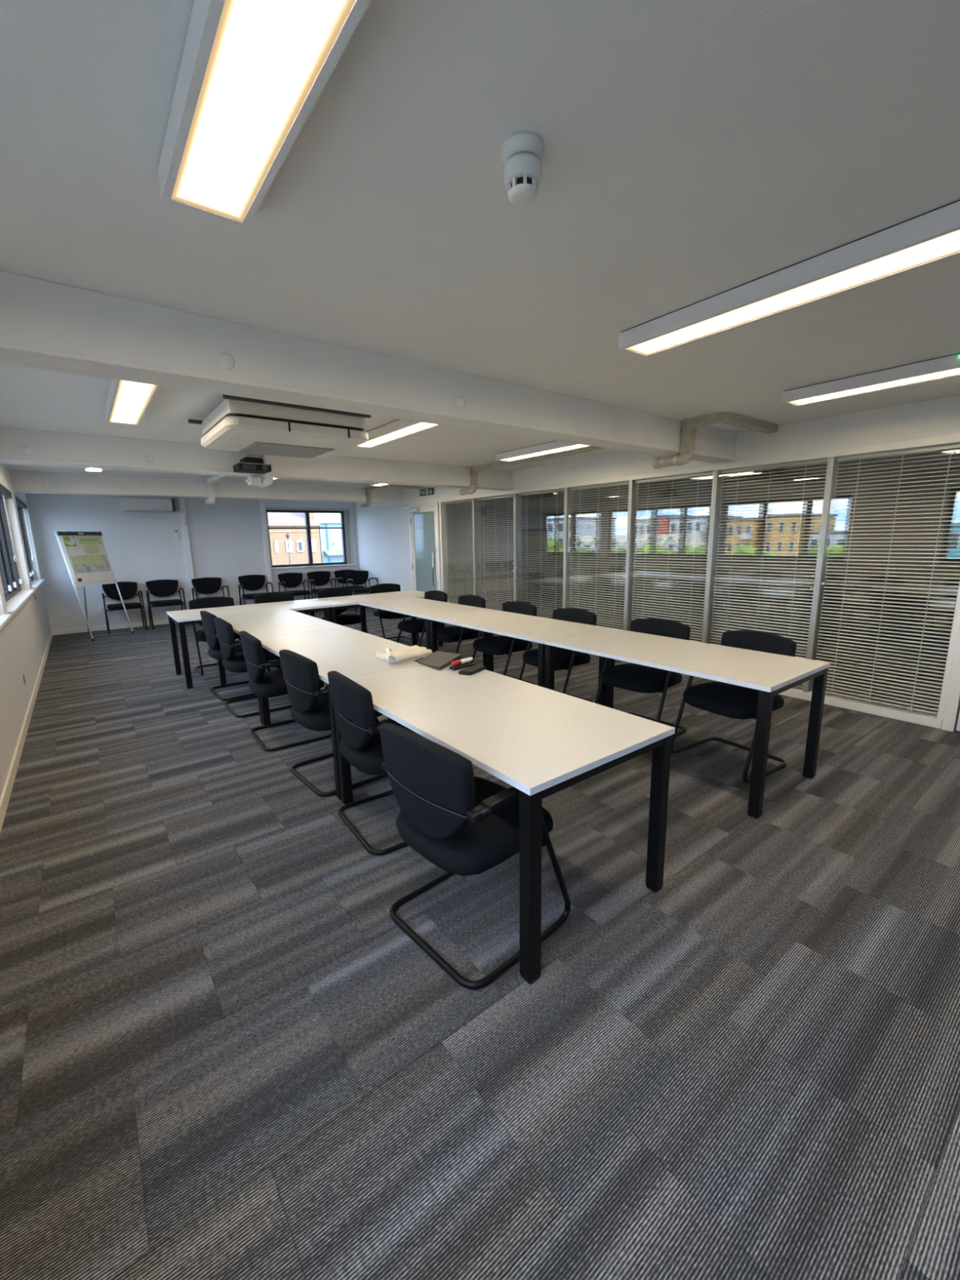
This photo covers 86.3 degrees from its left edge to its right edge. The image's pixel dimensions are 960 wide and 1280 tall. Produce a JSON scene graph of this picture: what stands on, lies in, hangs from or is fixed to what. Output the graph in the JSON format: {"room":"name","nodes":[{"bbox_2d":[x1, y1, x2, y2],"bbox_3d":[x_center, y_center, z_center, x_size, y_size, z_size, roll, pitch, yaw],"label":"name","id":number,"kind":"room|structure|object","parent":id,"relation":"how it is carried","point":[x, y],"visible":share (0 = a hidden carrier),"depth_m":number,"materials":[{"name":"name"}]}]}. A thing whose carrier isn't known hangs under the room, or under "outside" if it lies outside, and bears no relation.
{"room":"conference room","nodes":[
{"label":"conference room","id":0,"kind":"room"},
{"bbox_2d":[0,579,6,613],"bbox_3d":[-4.007,-0.769,4.021,0.250,1.210,0.220,-10,14,-37],"label":"wall pier","id":1,"kind":"object","parent":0,"point":[1,587],"depth_m":4.21,"materials":[{"name":"white paint"}]},
{"bbox_2d":[0,463,50,797],"bbox_3d":[-2.907,-0.192,2.693,0.250,2.424,14.400,-10,14,-37],"label":"wall","id":2,"kind":"structure","parent":0,"point":[23,646],"depth_m":4.48,"materials":[{"name":"beige paint"}]},
{"bbox_2d":[0,592,12,630],"bbox_3d":[-3.183,-0.595,3.082,0.205,1.214,2.360,-10,14,-37],"label":"window","id":3,"kind":"structure","parent":2,"relation":"in","point":[4,618],"depth_m":4.03,"materials":[{"name":"grey metal"}]},
{"bbox_2d":[0,482,35,615],"bbox_3d":[-4.856,-0.992,5.208,0.205,1.214,2.790,-10,14,-37],"label":"window","id":4,"kind":"structure","parent":2,"relation":"in","point":[14,577],"depth_m":5.97,"materials":[{"name":"grey metal"}]},
{"bbox_2d":[2,494,17,561],"bbox_3d":[-5.291,-1.286,5.756,0.028,0.806,0.027,-10,14,-37],"label":"blind cord","id":5,"kind":"object","parent":4,"relation":"hanging from","point":[15,556],"visible":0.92,"depth_m":5.77,"materials":[{"name":"white plastic"}]},
{"bbox_2d":[12,492,31,589],"bbox_3d":[-5.836,-1.203,6.346,0.250,1.210,0.300,-10,14,-37],"label":"wall pier","id":6,"kind":"object","parent":2,"relation":"attached to","point":[12,492],"visible":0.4,"depth_m":6.44,"materials":[{"name":"white paint"}]},
{"bbox_2d":[0,630,53,833],"bbox_3d":[-2.781,0.927,3.000,0.016,0.085,14.400,-10,14,-37],"label":"baseboard","id":7,"kind":"structure","parent":2,"relation":"attached to","point":[6,791],"depth_m":3.73,"materials":[{"name":"beige"}]},
{"bbox_2d":[13,493,44,590],"bbox_3d":[-6.496,-1.381,7.293,0.205,1.214,2.090,-10,14,-37],"label":"window","id":8,"kind":"structure","parent":2,"relation":"in","point":[36,581],"depth_m":8.01,"materials":[{"name":"grey metal"}]},
{"bbox_2d":[25,493,359,630],"bbox_3d":[-5.108,-1.642,10.110,6.015,2.424,0.250,-10,14,-37],"label":"wall","id":9,"kind":"structure","parent":0,"point":[140,548],"depth_m":9.31,"materials":[{"name":"grey paint"}]},
{"bbox_2d":[52,619,175,635],"bbox_3d":[-4.980,-0.490,10.255,5.549,0.085,0.016,-10,14,-37],"label":"baseboard","id":10,"kind":"structure","parent":9,"relation":"attached to","point":[59,632],"depth_m":9.02,"materials":[{"name":"white"}]},
{"bbox_2d":[120,497,175,512],"bbox_3d":[-5.869,-2.387,9.080,0.790,0.244,0.205,-10,14,-37],"label":"air conditioner","id":11,"kind":"object","parent":9,"relation":"attached to","point":[128,504],"visible":1,"depth_m":9.00,"materials":[{"name":"white plastic"}]},
{"bbox_2d":[177,497,195,599],"bbox_3d":[-5.492,-1.485,9.628,0.140,2.300,0.076,-10,14,-37],"label":"wall post","id":12,"kind":"object","parent":9,"relation":"attached to","point":[182,513],"depth_m":9.56,"materials":[{"name":"white paint"}]},
{"bbox_2d":[258,499,272,592],"bbox_3d":[-4.353,-1.678,10.488,0.090,2.300,0.075,-10,14,-37],"label":"wall post","id":13,"kind":"object","parent":9,"relation":"attached to","point":[262,506],"visible":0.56,"depth_m":10.40,"materials":[{"name":"white paint"}]},
{"bbox_2d":[265,506,355,569],"bbox_3d":[-3.681,-2.208,11.095,1.900,1.247,0.300,-10,14,-37],"label":"window","id":14,"kind":"structure","parent":9,"relation":"in","point":[345,522],"depth_m":11.15,"materials":[{"name":"grey metal"}]},
{"bbox_2d":[0,601,959,1279],"bbox_3d":[0.319,0.536,5.399,8.390,0.200,14.850,-10,14,-37],"label":"floor","id":15,"kind":"structure","parent":0,"point":[224,1054],"depth_m":1.65,"materials":[{"name":"carpet"}]},
{"bbox_2d":[54,531,133,640],"bbox_3d":[-6.403,-0.899,8.337,0.845,1.690,0.710,2,12,16],"label":"flip chart","id":16,"kind":"object","parent":15,"relation":"on","point":[84,553],"visible":1,"depth_m":8.18,"materials":[{"name":"white"}]},
{"bbox_2d":[102,582,147,634],"bbox_3d":[-6.197,-0.581,8.915,0.566,0.832,0.537,-10,14,-37],"label":"armchair","id":17,"kind":"object","parent":15,"relation":"on","point":[128,590],"visible":0.91,"depth_m":8.94,"materials":[{"name":"black fabric"}]},
{"bbox_2d":[145,579,188,629],"bbox_3d":[-5.694,-0.666,9.295,0.566,0.832,0.537,-9,14,-36],"label":"armchair","id":18,"kind":"object","parent":15,"relation":"on","point":[158,588],"visible":0.98,"depth_m":9.32,"materials":[{"name":"fabric"}]},
{"bbox_2d":[191,577,229,625],"bbox_3d":[-5.067,-0.750,9.657,0.566,0.832,0.537,-10,14,-37],"label":"armchair","id":19,"kind":"object","parent":15,"relation":"on","point":[206,585],"visible":0.74,"depth_m":9.74,"materials":[{"name":"fabric"}]},
{"bbox_2d":[188,596,238,675],"bbox_3d":[-3.096,-0.073,6.077,0.572,0.843,0.553,-10,14,-37],"label":"chair","id":20,"kind":"object","parent":15,"relation":"on","point":[208,602],"visible":0.27,"depth_m":6.11,"materials":[{"name":"black fabric"}]},
{"bbox_2d":[200,610,268,700],"bbox_3d":[-2.439,0.103,5.145,0.553,0.843,0.572,-10,15,-39],"label":"chair","id":21,"kind":"object","parent":15,"relation":"on","point":[207,618],"visible":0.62,"depth_m":4.91,"materials":[{"name":"black fabric"}]},
{"bbox_2d":[166,599,330,688],"bbox_3d":[-2.657,-0.011,6.021,1.594,0.730,0.804,-10,14,-37],"label":"conference table","id":22,"kind":"object","parent":15,"relation":"on","point":[181,618],"visible":0.73,"depth_m":5.82,"materials":[{"name":"white laminate"}]},
{"bbox_2d":[213,617,293,717],"bbox_3d":[-2.059,0.192,4.666,0.553,0.843,0.572,-10,14,-37],"label":"chair","id":23,"kind":"object","parent":15,"relation":"on","point":[233,662],"visible":0.7,"depth_m":4.43,"materials":[{"name":"black fabric"}]},
{"bbox_2d":[237,574,273,604],"bbox_3d":[-4.459,-0.870,10.203,0.566,0.832,0.537,-9,14,-35],"label":"armchair","id":24,"kind":"object","parent":15,"relation":"on","point":[249,582],"visible":0.8,"depth_m":10.26,"materials":[{"name":"fabric"}]},
{"bbox_2d":[253,591,303,613],"bbox_3d":[-2.528,-0.171,6.519,0.572,0.843,0.553,-9,14,-35],"label":"chair","id":25,"kind":"object","parent":15,"relation":"on","point":[271,597],"visible":0.15,"depth_m":6.62,"materials":[{"name":"black fabric"}]},
{"bbox_2d":[217,608,345,724],"bbox_3d":[-1.988,0.178,5.022,0.794,0.730,1.606,-10,14,-37],"label":"conference table","id":26,"kind":"object","parent":15,"relation":"on","point":[280,622],"visible":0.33,"depth_m":4.85,"materials":[{"name":"white laminate"}]},
{"bbox_2d":[239,631,331,751],"bbox_3d":[-1.498,0.327,3.945,0.553,0.843,0.572,-9,14,-35],"label":"chair","id":27,"kind":"object","parent":15,"relation":"on","point":[269,684],"visible":0.65,"depth_m":3.70,"materials":[{"name":"black fabric"}]},
{"bbox_2d":[277,572,315,613],"bbox_3d":[-3.847,-0.976,10.677,0.566,0.832,0.537,-10,14,-38],"label":"armchair","id":28,"kind":"object","parent":15,"relation":"on","point":[291,580],"visible":0.92,"depth_m":10.71,"materials":[{"name":"black fabric"}]},
{"bbox_2d":[306,570,339,613],"bbox_3d":[-3.370,-1.056,11.037,0.566,0.832,0.537,-9,14,-36],"label":"armchair","id":29,"kind":"object","parent":15,"relation":"on","point":[317,578],"visible":0.76,"depth_m":11.11,"materials":[{"name":"black fabric"}]},
{"bbox_2d":[279,649,388,796],"bbox_3d":[-0.924,0.450,3.283,0.553,0.843,0.572,-11,15,-40],"label":"chair","id":30,"kind":"object","parent":15,"relation":"on","point":[310,708],"visible":0.73,"depth_m":3.04,"materials":[{"name":"black fabric"}]},
{"bbox_2d":[316,586,368,633],"bbox_3d":[-1.883,-0.281,7.005,0.572,0.843,0.553,-9,14,-35],"label":"chair","id":31,"kind":"object","parent":15,"relation":"on","point":[352,618],"visible":0.33,"depth_m":7.02,"materials":[{"name":"black fabric"}]},
{"bbox_2d":[257,626,429,799],"bbox_3d":[-1.002,0.412,3.769,0.794,0.730,1.606,-10,14,-37],"label":"conference table","id":32,"kind":"object","parent":15,"relation":"on","point":[348,651],"visible":0.44,"depth_m":3.63,"materials":[{"name":"white laminate"}]},
{"bbox_2d":[375,644,432,663],"bbox_3d":[-0.486,0.073,3.406,0.410,0.060,0.430,-10,14,-37],"label":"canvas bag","id":33,"kind":"object","parent":32,"relation":"on","point":[389,655],"visible":0.98,"depth_m":3.30,"materials":[{"name":"white"}]},
{"bbox_2d":[333,569,368,607],"bbox_3d":[-2.892,-1.142,11.423,0.566,0.832,0.537,-10,15,-39],"label":"armchair","id":34,"kind":"object","parent":15,"relation":"on","point":[340,575],"visible":0.49,"depth_m":11.42,"materials":[{"name":"black fabric"}]},
{"bbox_2d":[345,570,380,612],"bbox_3d":[-2.535,-1.066,11.011,0.566,0.832,0.537,-9,14,-35],"label":"armchair","id":35,"kind":"object","parent":15,"relation":"on","point":[354,577],"visible":0.89,"depth_m":11.05,"materials":[{"name":"black fabric"}]},
{"bbox_2d":[307,590,443,646],"bbox_3d":[-1.391,-0.225,6.977,1.594,0.730,0.804,-10,14,-37],"label":"conference table","id":36,"kind":"object","parent":15,"relation":"on","point":[344,602],"visible":0.37,"depth_m":6.74,"materials":[{"name":"white laminate"}]},
{"bbox_2d":[327,671,426,855],"bbox_3d":[-0.462,0.557,2.708,0.553,0.843,0.572,-9,14,-34],"label":"chair","id":37,"kind":"object","parent":15,"relation":"on","point":[361,745],"visible":0.66,"depth_m":2.46,"materials":[{"name":"black fabric"}]},
{"bbox_2d":[369,583,419,641],"bbox_3d":[-1.275,-0.388,7.490,0.572,0.843,0.553,-9,14,-35],"label":"chair","id":38,"kind":"object","parent":15,"relation":"on","point":[380,588],"visible":0.4,"depth_m":7.48,"materials":[{"name":"black fabric"}]},
{"bbox_2d":[396,590,447,646],"bbox_3d":[-0.721,-0.174,6.375,0.553,0.843,0.572,-9,14,-36],"label":"chair","id":39,"kind":"object","parent":15,"relation":"on","point":[412,626],"visible":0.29,"depth_m":6.28,"materials":[{"name":"black fabric"}]},
{"bbox_2d":[358,597,487,670],"bbox_3d":[-0.691,-0.041,6.002,0.784,0.730,1.606,-10,14,-37],"label":"conference table","id":40,"kind":"object","parent":15,"relation":"on","point":[415,607],"visible":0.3,"depth_m":5.82,"materials":[{"name":"white laminate"}]},
{"bbox_2d":[436,595,485,665],"bbox_3d":[-0.263,-0.066,5.792,0.553,0.843,0.572,-9,14,-36],"label":"chair","id":41,"kind":"object","parent":15,"relation":"on","point":[458,634],"visible":0.37,"depth_m":5.66,"materials":[{"name":"black fabric"}]},
{"bbox_2d":[379,723,570,989],"bbox_3d":[-0.033,0.698,1.969,0.553,0.843,0.572,-11,15,-41],"label":"chair","id":42,"kind":"object","parent":15,"relation":"on","point":[463,823],"visible":0.91,"depth_m":1.75,"materials":[{"name":"black fabric"}]},
{"bbox_2d":[471,600,537,685],"bbox_3d":[0.235,0.053,5.159,0.553,0.843,0.572,-10,14,-37],"label":"chair","id":43,"kind":"object","parent":15,"relation":"on","point":[495,645],"visible":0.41,"depth_m":5.06,"materials":[{"name":"black fabric"}]},
{"bbox_2d":[333,663,675,984],"bbox_3d":[-0.016,0.646,2.515,0.794,0.730,1.606,-10,14,-37],"label":"conference table","id":44,"kind":"object","parent":15,"relation":"on","point":[542,742],"visible":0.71,"depth_m":2.08,"materials":[{"name":"white laminate"}]},
{"bbox_2d":[414,651,461,670],"bbox_3d":[-0.262,0.116,3.238,0.268,0.034,0.410,-10,14,-37],"label":"tablet case","id":45,"kind":"object","parent":44,"relation":"on","point":[439,660],"visible":1,"depth_m":3.19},
{"bbox_2d":[449,662,469,669],"bbox_3d":[-0.122,0.154,3.081,0.018,0.018,0.156,10,16,43],"label":"marker pen","id":46,"kind":"object","parent":44,"relation":"on","point":[451,667],"visible":0.62,"depth_m":3.07,"materials":[{"name":"black plastic"}]},
{"bbox_2d":[451,657,472,666],"bbox_3d":[-0.106,0.129,3.087,0.028,0.028,0.168,9,15,41],"label":"marker pen","id":47,"kind":"object","parent":46,"relation":"on","point":[469,659],"visible":1,"depth_m":3.07,"materials":[{"name":"red plastic"}]},
{"bbox_2d":[452,662,474,671],"bbox_3d":[-0.097,0.157,3.044,0.160,0.023,0.023,-11,15,-41],"label":"marker pen","id":48,"kind":"object","parent":44,"relation":"on","point":[459,667],"visible":0.97,"depth_m":3.03,"materials":[{"name":"black plastic"}]},
{"bbox_2d":[457,664,486,675],"bbox_3d":[-0.042,0.173,2.967,0.079,0.020,0.183,6,14,33],"label":"pouch","id":49,"kind":"object","parent":44,"relation":"on","point":[471,670],"visible":1,"depth_m":2.94,"materials":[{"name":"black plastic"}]},
{"bbox_2d":[428,608,610,706],"bbox_3d":[0.295,0.193,4.748,0.784,0.730,1.606,-10,14,-37],"label":"conference table","id":50,"kind":"object","parent":15,"relation":"on","point":[538,629],"visible":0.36,"depth_m":4.50,"materials":[{"name":"white laminate"}]},
{"bbox_2d":[518,608,596,702],"bbox_3d":[0.694,0.161,4.577,0.553,0.843,0.572,-10,15,-39],"label":"chair","id":51,"kind":"object","parent":15,"relation":"on","point":[564,659],"visible":0.33,"depth_m":4.52,"materials":[{"name":"black fabric"}]},
{"bbox_2d":[594,617,690,737],"bbox_3d":[1.241,0.285,3.914,0.553,0.843,0.572,-11,15,-41],"label":"chair","id":52,"kind":"object","parent":15,"relation":"on","point":[636,677],"visible":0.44,"depth_m":3.85,"materials":[{"name":"black fabric"}]},
{"bbox_2d":[543,627,830,818],"bbox_3d":[1.281,0.427,3.495,0.784,0.730,1.606,-10,14,-37],"label":"conference table","id":53,"kind":"object","parent":15,"relation":"on","point":[772,674],"visible":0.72,"depth_m":3.10,"materials":[{"name":"white laminate"}]},
{"bbox_2d":[671,630,796,782],"bbox_3d":[1.667,0.388,3.365,0.553,0.843,0.572,-8,13,-31],"label":"chair","id":54,"kind":"object","parent":15,"relation":"on","point":[723,699],"visible":0.54,"depth_m":3.32,"materials":[{"name":"black fabric"}]},
{"bbox_2d":[0,0,959,488],"bbox_3d":[0.274,-2.026,4.885,8.390,0.200,14.850,-10,14,-37],"label":"ceiling","id":55,"kind":"structure","parent":0,"point":[695,151],"depth_m":1.41,"materials":[{"name":"paint"}]},
{"bbox_2d":[104,378,160,426],"bbox_3d":[-2.202,-1.508,3.215,0.204,0.074,1.250,-10,14,-37],"label":"ceiling light","id":56,"kind":"object","parent":55,"relation":"attached to","point":[127,402],"visible":0.6,"depth_m":3.14,"materials":[{"name":"white"}]},
{"bbox_2d":[9,470,403,503],"bbox_3d":[-3.749,-2.390,8.195,5.577,0.250,0.274,-10,14,-37],"label":"ceiling beam","id":57,"kind":"structure","parent":55,"relation":"attached to","point":[23,482],"depth_m":7.54,"materials":[{"name":"paint"}]},
{"bbox_2d":[204,475,231,505],"bbox_3d":[-3.744,-2.164,7.337,0.101,0.357,1.659,-10,14,-37],"label":"conduit","id":58,"kind":"object","parent":57,"relation":"attached to","point":[211,481],"visible":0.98,"depth_m":7.69,"materials":[{"name":"white paint"}]},
{"bbox_2d":[360,484,422,507],"bbox_3d":[-1.631,-2.602,9.312,0.723,0.348,1.044,-10,14,-37],"label":"conduit","id":59,"kind":"object","parent":57,"relation":"attached to","point":[368,489],"visible":0.95,"depth_m":9.04,"materials":[{"name":"white"}]},
{"bbox_2d":[231,453,271,474],"bbox_3d":[-2.253,-1.778,5.030,0.312,0.256,0.345,-10,14,-37],"label":"projector","id":60,"kind":"object","parent":55,"relation":"attached to","point":[249,464],"visible":0.99,"depth_m":4.95,"materials":[{"name":"black plastic"}]},
{"bbox_2d":[0,426,512,489],"bbox_3d":[-1.813,-1.930,5.734,5.577,0.250,0.264,-10,14,-37],"label":"ceiling beam","id":61,"kind":"structure","parent":55,"relation":"attached to","point":[17,446],"depth_m":4.92,"materials":[{"name":"paint"}]},
{"bbox_2d":[245,475,262,485],"bbox_3d":[-2.358,-1.658,5.327,0.140,0.093,0.148,-10,14,-37],"label":"junction box","id":62,"kind":"object","parent":61,"relation":"attached to","point":[252,480],"visible":1,"depth_m":5.29,"materials":[{"name":"white plastic"}]},
{"bbox_2d":[258,454,275,487],"bbox_3d":[-2.125,-1.765,5.199,0.096,0.354,0.759,-10,14,-37],"label":"conduit","id":63,"kind":"object","parent":61,"relation":"attached to","point":[268,480],"visible":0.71,"depth_m":5.25,"materials":[{"name":"white paint"}]},
{"bbox_2d":[157,0,370,228],"bbox_3d":[-0.342,-1.068,0.861,0.204,0.074,1.250,-10,14,-37],"label":"ceiling light","id":64,"kind":"object","parent":55,"relation":"attached to","point":[252,73],"visible":1,"depth_m":0.99,"materials":[{"name":"white"}]},
{"bbox_2d":[187,394,370,458],"bbox_3d":[-1.501,-1.545,3.821,1.052,0.208,0.987,-10,14,-37],"label":"air conditioner","id":65,"kind":"object","parent":55,"relation":"attached to","point":[241,424],"visible":1,"depth_m":3.54,"materials":[{"name":"white plastic"}]},
{"bbox_2d":[237,441,334,458],"bbox_3d":[-1.521,-1.484,4.018,0.590,0.011,0.500,-10,14,-37],"label":"grille","id":66,"kind":"object","parent":65,"relation":"attached to","point":[252,447],"depth_m":3.96,"materials":[{"name":"grey metal"}]},
{"bbox_2d":[0,271,737,462],"bbox_3d":[0.151,-1.464,3.237,5.577,0.250,0.224,-10,14,-37],"label":"ceiling beam","id":67,"kind":"structure","parent":55,"relation":"attached to","point":[46,325],"depth_m":2.34,"materials":[{"name":"paint"}]},
{"bbox_2d":[652,412,777,468],"bbox_3d":[2.053,-1.692,4.479,0.910,0.357,0.632,-10,14,-37],"label":"conduit","id":68,"kind":"object","parent":67,"relation":"attached to","point":[688,431],"visible":1,"depth_m":4.21,"materials":[{"name":"white"}]},
{"bbox_2d":[356,418,440,448],"bbox_3d":[-0.739,-1.755,4.320,0.204,0.074,1.250,-10,14,-37],"label":"ceiling light","id":69,"kind":"object","parent":55,"relation":"attached to","point":[399,428],"visible":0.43,"depth_m":4.21,"materials":[{"name":"white"}]},
{"bbox_2d":[502,130,543,205],"bbox_3d":[0.104,-1.135,1.246,0.102,0.110,0.102,-10,14,-37],"label":"smoke detector","id":70,"kind":"object","parent":55,"relation":"attached to","point":[522,151],"visible":1,"depth_m":1.22,"materials":[{"name":"white plastic"}]},
{"bbox_2d":[459,445,604,495],"bbox_3d":[0.613,-1.969,5.965,0.086,0.348,2.859,-10,14,-37],"label":"conduit","id":71,"kind":"object","parent":55,"relation":"attached to","point":[473,473],"visible":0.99,"depth_m":6.31,"materials":[{"name":"white"}]},
{"bbox_2d":[495,440,591,462],"bbox_3d":[0.641,-1.989,5.362,0.204,0.074,1.250,-10,14,-37],"label":"ceiling light","id":72,"kind":"object","parent":55,"relation":"attached to","point":[555,446],"visible":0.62,"depth_m":5.32,"materials":[{"name":"white"}]},
{"bbox_2d":[618,199,959,358],"bbox_3d":[1.108,-1.313,1.956,0.204,0.074,1.250,-10,14,-37],"label":"ceiling light","id":73,"kind":"object","parent":55,"relation":"attached to","point":[933,236],"visible":1,"depth_m":1.80,"materials":[{"name":"white"}]},
{"bbox_2d":[782,352,959,406],"bbox_3d":[2.482,-1.546,2.993,0.210,0.074,1.250,-10,14,-37],"label":"ceiling light","id":74,"kind":"object","parent":55,"relation":"attached to","point":[948,366],"visible":1,"depth_m":3.05,"materials":[{"name":"white"}]},
{"bbox_2d":[788,368,959,405],"bbox_3d":[2.485,-1.517,3.001,0.166,0.008,1.208,-10,14,-37],"label":"diffuser","id":75,"kind":"object","parent":74,"relation":"attached to","point":[924,375],"depth_m":3.08,"materials":[{"name":"plastic"}]},
{"bbox_2d":[354,395,959,595],"bbox_3d":[1.653,-0.963,6.136,0.150,2.424,14.400,-10,14,-37],"label":"wall","id":76,"kind":"structure","parent":0,"point":[937,417],"depth_m":5.62,"materials":[{"name":"white paint"}]},
{"bbox_2d":[402,502,441,591],"bbox_3d":[-1.042,-1.433,9.501,0.167,2.094,1.157,-10,14,-37],"label":"door","id":77,"kind":"structure","parent":76,"relation":"in","point":[424,519],"depth_m":9.38,"materials":[{"name":"white"}]},
{"bbox_2d":[419,487,434,496],"bbox_3d":[-0.946,-2.627,9.091,0.010,0.116,0.470,-10,14,-37],"label":"exit sign","id":78,"kind":"object","parent":76,"relation":"attached to","point":[427,491],"visible":1,"depth_m":9.08,"materials":[{"name":"teal"}]},
{"bbox_2d":[439,502,449,602],"bbox_3d":[-0.625,-1.382,9.030,0.133,2.020,0.044,-10,14,-37],"label":"trim","id":79,"kind":"structure","parent":76,"relation":"attached to","point":[442,514],"depth_m":8.96,"materials":[{"name":"white"}]},
{"bbox_2d":[446,500,482,604],"bbox_3d":[-0.431,-1.687,9.923,0.120,2.424,1.350,-10,14,-37],"label":"partition panel","id":80,"kind":"object","parent":76,"relation":"attached to","point":[452,540],"depth_m":9.73,"materials":[{"name":"glass"}]},
{"bbox_2d":[471,498,481,596],"bbox_3d":[-0.047,-1.244,8.296,0.133,2.020,0.044,-10,14,-37],"label":"trim","id":81,"kind":"structure","parent":76,"relation":"attached to","point":[475,508],"depth_m":8.22,"materials":[{"name":"grey metal"}]},
{"bbox_2d":[513,493,522,601],"bbox_3d":[0.556,-1.101,7.530,0.133,2.020,0.044,-10,14,-37],"label":"trim","id":82,"kind":"structure","parent":76,"relation":"attached to","point":[517,549],"depth_m":7.46,"materials":[{"name":"grey metal"}]},
{"bbox_2d":[562,487,573,608],"bbox_3d":[1.159,-0.958,6.764,0.133,2.020,0.044,-10,14,-37],"label":"trim","id":83,"kind":"structure","parent":76,"relation":"attached to","point":[568,494],"depth_m":6.69,"materials":[{"name":"grey metal"}]},
{"bbox_2d":[622,480,639,631],"bbox_3d":[1.761,-0.815,5.998,0.133,2.020,0.044,-10,14,-37],"label":"trim","id":84,"kind":"structure","parent":76,"relation":"attached to","point":[633,496],"depth_m":5.93,"materials":[{"name":"grey metal"}]},
{"bbox_2d":[442,622,942,728],"bbox_3d":[1.465,0.135,6.608,0.136,0.072,6.865,-10,14,-37],"label":"trim","id":85,"kind":"structure","parent":76,"relation":"attached to","point":[925,718],"depth_m":4.24,"materials":[{"name":"white"}]},
{"bbox_2d":[442,498,473,604],"bbox_3d":[-0.339,-1.312,8.660,0.120,2.019,0.901,-10,14,-37],"label":"window blind","id":86,"kind":"object","parent":85,"relation":"on","point":[468,500],"visible":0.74,"depth_m":8.65,"materials":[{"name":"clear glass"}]},
{"bbox_2d":[476,493,513,610],"bbox_3d":[0.251,-1.172,7.910,0.120,2.019,0.941,-10,14,-37],"label":"window blind","id":87,"kind":"object","parent":85,"relation":"on","point":[511,495],"visible":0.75,"depth_m":7.89,"materials":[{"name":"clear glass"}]},
{"bbox_2d":[515,488,564,618],"bbox_3d":[0.854,-1.029,7.144,0.120,2.019,0.941,-10,14,-37],"label":"window blind","id":88,"kind":"object","parent":85,"relation":"on","point":[553,491],"visible":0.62,"depth_m":7.11,"materials":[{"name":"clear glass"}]},
{"bbox_2d":[568,480,628,630],"bbox_3d":[1.456,-0.885,6.378,0.120,2.019,0.941,-10,14,-37],"label":"window blind","id":89,"kind":"object","parent":85,"relation":"on","point":[624,482],"visible":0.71,"depth_m":6.33,"materials":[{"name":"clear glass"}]},
{"bbox_2d":[629,471,713,642],"bbox_3d":[2.059,-0.742,5.612,0.120,2.019,0.941,-10,14,-37],"label":"window blind","id":90,"kind":"object","parent":85,"relation":"on","point":[710,473],"visible":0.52,"depth_m":5.55,"materials":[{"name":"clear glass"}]},
{"bbox_2d":[709,457,827,688],"bbox_3d":[2.661,-0.599,4.846,0.120,2.019,0.941,-10,14,-37],"label":"window blind","id":91,"kind":"object","parent":85,"relation":"on","point":[823,460],"visible":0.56,"depth_m":4.77,"materials":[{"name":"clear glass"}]},
{"bbox_2d":[812,442,959,714],"bbox_3d":[3.249,-0.460,4.100,0.120,2.019,0.891,-10,14,-37],"label":"window blind","id":92,"kind":"object","parent":85,"relation":"on","point":[951,446],"visible":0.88,"depth_m":4.09,"materials":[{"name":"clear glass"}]},
{"bbox_2d":[437,433,959,502],"bbox_3d":[1.429,-1.908,6.194,0.142,0.057,6.866,-10,14,-37],"label":"trim","id":93,"kind":"structure","parent":76,"relation":"attached to","point":[953,438],"depth_m":4.71,"materials":[{"name":"white"}]},
{"bbox_2d":[701,470,724,643],"bbox_3d":[2.364,-0.672,5.232,0.133,2.020,0.044,-10,14,-37],"label":"trim","id":94,"kind":"structure","parent":76,"relation":"attached to","point":[717,477],"depth_m":5.17,"materials":[{"name":"grey metal"}]},
{"bbox_2d":[802,456,839,692],"bbox_3d":[2.966,-0.529,4.466,0.133,2.020,0.044,-10,14,-37],"label":"trim","id":95,"kind":"structure","parent":76,"relation":"attached to","point":[832,475],"depth_m":4.41,"materials":[{"name":"grey metal"}]},
{"bbox_2d":[937,581,959,719],"bbox_3d":[3.538,-0.393,3.739,0.133,2.020,0.044,-10,14,-37],"label":"trim","id":96,"kind":"structure","parent":76,"relation":"attached to","point":[957,612],"depth_m":3.81,"materials":[{"name":"white"}]},
{"bbox_2d":[480,448,959,666],"bbox_3d":[3.555,-1.291,7.603,0.150,2.424,14.850,-10,14,-37],"label":"glass partition","id":97,"kind":"structure","parent":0,"point":[588,534],"depth_m":6.91,"materials":[{"name":"glass"}]},
{"bbox_3d":[5.157,-0.002,1.710,0.150,2.159,2.950,-10,14,-37],"label":"wall","id":98,"kind":"structure","parent":0,"visible":0},
{"bbox_2d":[941,620,959,732],"bbox_3d":[3.869,-0.270,3.273,0.150,2.094,1.135,-10,14,-37],"label":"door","id":99,"kind":"structure","parent":98,"relation":"in","point":[951,719],"depth_m":3.81,"materials":[{"name":"white"}]},
{"label":"outside","id":100,"kind":"structure","parent":0,"visible":0},
{"bbox_3d":[-91.947,7.355,6.200,380.000,0.300,400.000,-10,14,-37],"label":"ground","id":101,"kind":"structure","parent":100,"visible":0},
{"bbox_2d":[267,512,321,564],"bbox_3d":[-28.211,-12.868,70.566,10.100,11.827,9.000,-10,14,-37],"label":"brick house","id":102,"kind":"structure","parent":101,"relation":"on","point":[297,538],"depth_m":68.18,"materials":[{"name":"beige brick"}]},
{"bbox_2d":[315,516,343,562],"bbox_3d":[-20.602,-13.367,77.038,9.800,9.996,10.100,-10,14,-37],"label":"building","id":103,"kind":"structure","parent":101,"relation":"on","point":[331,540],"depth_m":72.20,"materials":[{"name":"blue"}]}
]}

